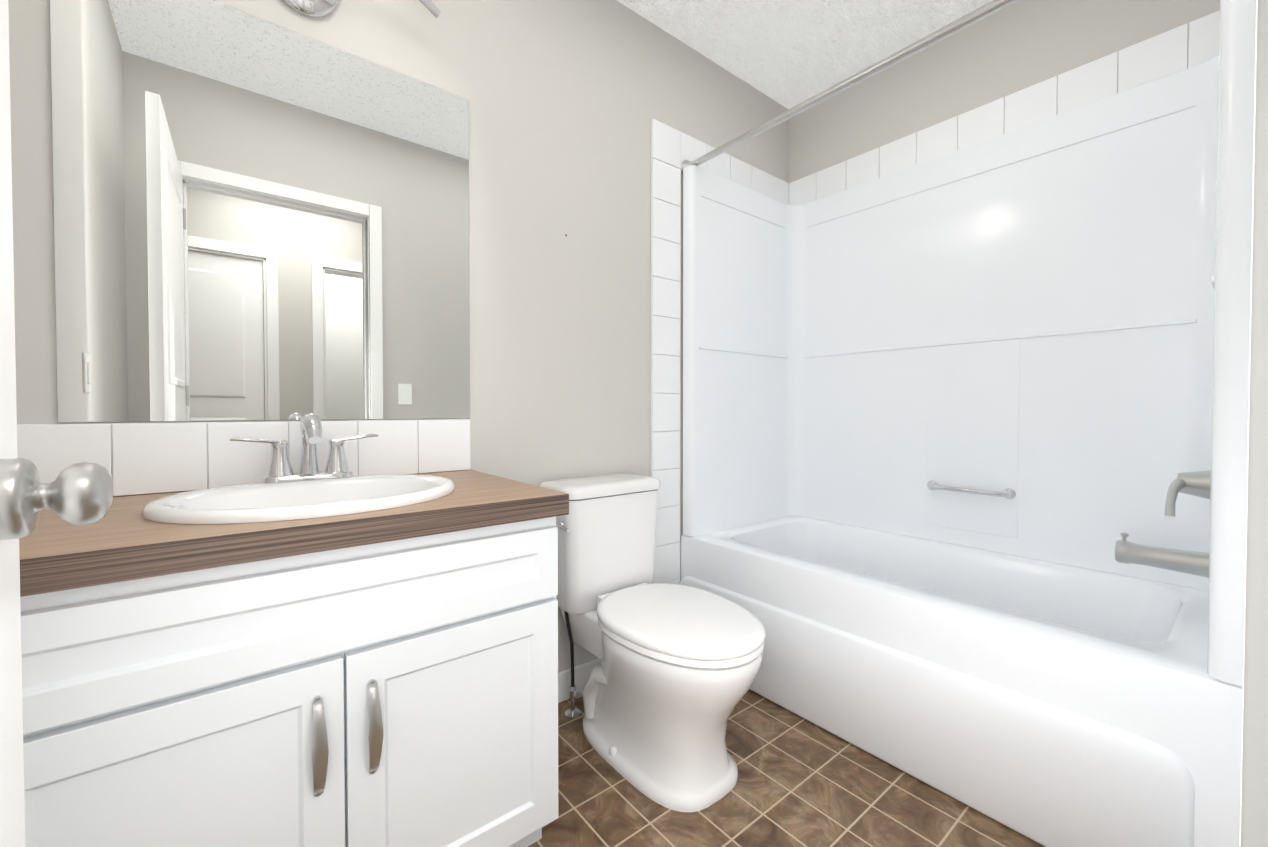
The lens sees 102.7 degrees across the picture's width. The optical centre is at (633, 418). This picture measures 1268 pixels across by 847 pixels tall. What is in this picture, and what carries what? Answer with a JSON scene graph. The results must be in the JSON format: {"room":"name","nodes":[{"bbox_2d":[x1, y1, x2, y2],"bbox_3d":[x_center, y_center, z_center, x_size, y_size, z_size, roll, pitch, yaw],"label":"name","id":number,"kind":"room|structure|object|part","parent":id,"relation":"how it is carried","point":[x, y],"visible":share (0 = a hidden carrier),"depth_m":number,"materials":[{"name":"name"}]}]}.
{"room":"bathroom","nodes":[
{"label":"bathroom","id":0,"kind":"room"},
{"bbox_2d":[8,0,788,672],"bbox_3d":[-0.248,-0.281,1.811,2.770,2.505,0.120,-1,1,-39],"label":"wall","id":1,"kind":"structure","parent":0,"point":[568,100],"depth_m":1.68,"materials":[{"name":"grey paint"}]},
{"bbox_2d":[17,419,470,495],"bbox_3d":[-0.842,0.083,1.254,0.892,0.153,0.010,-1,1,-39],"label":"backsplash","id":2,"kind":"structure","parent":1,"relation":"attached to","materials":[{"name":"white tile"}]},
{"bbox_2d":[50,0,469,421],"bbox_3d":[-0.822,-0.472,1.264,0.835,0.951,0.005,-1,1,-39],"label":"mirror","id":3,"kind":"object","parent":1,"relation":"attached to","point":[255,218],"visible":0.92,"depth_m":1.19,"materials":[{"name":"clear glass"}]},
{"bbox_2d":[283,0,338,16],"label":"sconce","id":4,"kind":"object","parent":1,"relation":"attached to","point":[316,8],"depth_m":1.26,"materials":[{"name":"silver metal"}]},
{"bbox_2d":[419,0,439,17],"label":"sconce","id":5,"kind":"object","parent":1,"relation":"attached to","point":[433,9],"depth_m":1.37,"materials":[{"name":"silver metal"}]},
{"bbox_2d":[558,658,600,702],"bbox_3d":[-0.214,0.922,1.773,0.718,0.100,0.012,-1,1,-39],"label":"baseboard","id":6,"kind":"structure","parent":1,"relation":"attached to","point":[582,672],"depth_m":1.76,"materials":[{"name":"white paint"}]},
{"bbox_2d":[528,689,1043,846],"bbox_3d":[0.266,1.012,1.194,2.770,0.060,1.760,-1,1,-39],"label":"floor","id":7,"kind":"structure","parent":0,"point":[802,782],"depth_m":1.29,"materials":[{"name":"tile"}]},
{"bbox_2d":[17,413,568,846],"bbox_3d":[-0.661,0.487,1.037,0.894,0.994,0.585,-1,1,-39],"label":"bathroom vanity","id":8,"kind":"object","parent":7,"relation":"on","point":[310,630],"visible":0.98,"depth_m":0.85,"materials":[{"name":"white paint"}]},
{"bbox_2d":[19,470,568,596],"bbox_3d":[-0.666,0.186,1.039,0.894,0.045,0.566,-1,1,-39],"label":"countertop","id":9,"kind":"structure","parent":8,"relation":"on","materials":[{"name":"brown laminate"}]},
{"bbox_2d":[142,474,454,523],"bbox_3d":[-0.641,0.215,1.040,0.528,0.146,0.440,-1,1,-39],"label":"sink","id":10,"kind":"object","parent":9,"relation":"in","point":[284,499],"depth_m":1.01,"materials":[{"name":"white ceramic"}]},
{"bbox_2d":[230,413,378,482],"bbox_3d":[-0.729,0.065,1.147,0.288,0.154,0.140,-1,1,-39],"label":"faucet","id":11,"kind":"object","parent":10,"relation":"on","point":[280,470],"depth_m":1.16,"materials":[{"name":"silver metal"}]},
{"bbox_3d":[-0.472,0.529,0.835,0.103,0.163,0.031,-1,1,-39],"label":"handle","id":12,"kind":"part","parent":8,"relation":"part of","materials":[{"name":"silver metal"}]},
{"bbox_2d":[539,473,764,811],"bbox_3d":[0.049,0.591,1.503,0.400,0.770,0.732,-1,1,-39],"label":"toilet","id":13,"kind":"object","parent":7,"relation":"on","point":[671,679],"visible":0.96,"depth_m":1.38,"materials":[{"name":"white ceramic"}]},
{"bbox_3d":[-0.211,0.740,1.656,0.044,0.278,0.024,-1,1,-39],"label":"supply cord","id":14,"kind":"part","parent":13,"relation":"part of","materials":[{"name":"black plastic"}]},
{"bbox_3d":[-0.197,0.643,1.596,0.132,0.662,0.167,-1,1,-39],"label":"lever","id":15,"kind":"part","parent":13,"relation":"part of","materials":[{"name":"silver metal"}]},
{"bbox_3d":[-0.110,0.224,1.703,0.388,0.042,0.212,-1,1,-39],"label":"tank lid","id":16,"kind":"part","parent":13,"relation":"part of","materials":[{"name":"white ceramic"}]},
{"bbox_3d":[-0.110,0.423,1.706,0.372,0.354,0.196,-1,1,-39],"label":"tank","id":17,"kind":"part","parent":13,"relation":"part of","materials":[{"name":"white ceramic"}]},
{"bbox_3d":[0.123,0.563,1.421,0.384,0.048,0.512,-1,1,-39],"label":"seat","id":18,"kind":"part","parent":13,"relation":"part of","materials":[{"name":"white plastic"}]},
{"bbox_2d":[651,0,1255,846],"bbox_3d":[0.896,-0.093,1.684,0.909,2.132,1.518,-1,1,-39],"label":"tub","id":19,"kind":"object","parent":7,"relation":"on","point":[965,408],"visible":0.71,"depth_m":1.65,"materials":[{"name":"white plastic"}]},
{"bbox_3d":[0.687,-1.019,1.500,0.059,0.060,1.495,-1,1,-39],"label":"shower rod rail","id":20,"kind":"part","parent":19,"relation":"part of","materials":[{"name":"silver metal"}]},
{"bbox_3d":[0.896,-0.093,1.684,0.909,2.132,1.518,-1,1,-39],"label":"tile trim","id":21,"kind":"part","parent":19,"relation":"part of","materials":[{"name":"white tile"}]},
{"bbox_3d":[1.232,0.265,1.878,0.053,0.040,0.289,-1,1,-39],"label":"grab rail","id":22,"kind":"part","parent":19,"relation":"part of","materials":[{"name":"silver metal"}]},
{"bbox_2d":[1115,471,1210,577],"bbox_3d":[1.333,0.232,1.274,0.206,0.314,0.181,-1,1,-39],"label":"faucet","id":23,"kind":"object","parent":19,"relation":"on","point":[1198,484],"depth_m":1.25,"materials":[{"name":"silver metal"}]},
{"bbox_2d":[617,0,992,108],"bbox_3d":[0.232,-1.550,0.334,3.850,0.080,2.990,-1,1,-39],"label":"ceiling","id":24,"kind":"structure","parent":0,"point":[788,54],"depth_m":2.02,"materials":[{"name":"white paint"}]},
{"bbox_2d":[788,0,1219,182],"bbox_3d":[1.298,-0.285,2.005,0.120,2.505,1.520,-1,1,-39],"label":"wall","id":25,"kind":"structure","parent":0,"point":[1016,46],"depth_m":1.91,"materials":[{"name":"grey paint"}]},
{"bbox_3d":[1.194,-0.266,0.868,1.708,2.505,0.120,-1,1,-39],"label":"wall","id":26,"kind":"structure","parent":0,"visible":0},
{"bbox_2d":[1239,0,1267,846],"bbox_3d":[0.530,-0.053,0.346,0.079,2.097,0.140,-1,1,-39],"label":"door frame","id":27,"kind":"structure","parent":26,"relation":"attached to","point":[1253,826],"depth_m":0.38,"materials":[{"name":"white paint"}]},
{"bbox_3d":[0.226,-0.049,0.091,0.874,2.097,0.156,-1,1,-39],"label":"door frame","id":28,"kind":"structure","parent":0,"visible":0},
{"bbox_2d":[0,0,24,846],"bbox_3d":[-0.363,-0.020,0.192,0.035,2.016,0.732,-1,1,-40],"label":"door","id":29,"kind":"structure","parent":28,"relation":"attached to","point":[12,779],"depth_m":0.46,"materials":[{"name":"white paint"}]},
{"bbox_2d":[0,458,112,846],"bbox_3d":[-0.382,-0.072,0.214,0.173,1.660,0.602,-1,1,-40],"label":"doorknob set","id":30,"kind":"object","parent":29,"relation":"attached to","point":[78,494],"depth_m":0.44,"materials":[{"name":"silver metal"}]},
{"bbox_3d":[-0.362,-0.072,0.191,0.047,1.660,0.540,-1,1,-40],"label":"panel","id":31,"kind":"part","parent":30,"relation":"part of","materials":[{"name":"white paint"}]},
{"bbox_3d":[-0.555,0.069,0.419,0.173,0.069,0.069,-1,1,-40],"label":"knob","id":32,"kind":"part","parent":30,"relation":"part of","materials":[{"name":"silver metal"}]}
]}

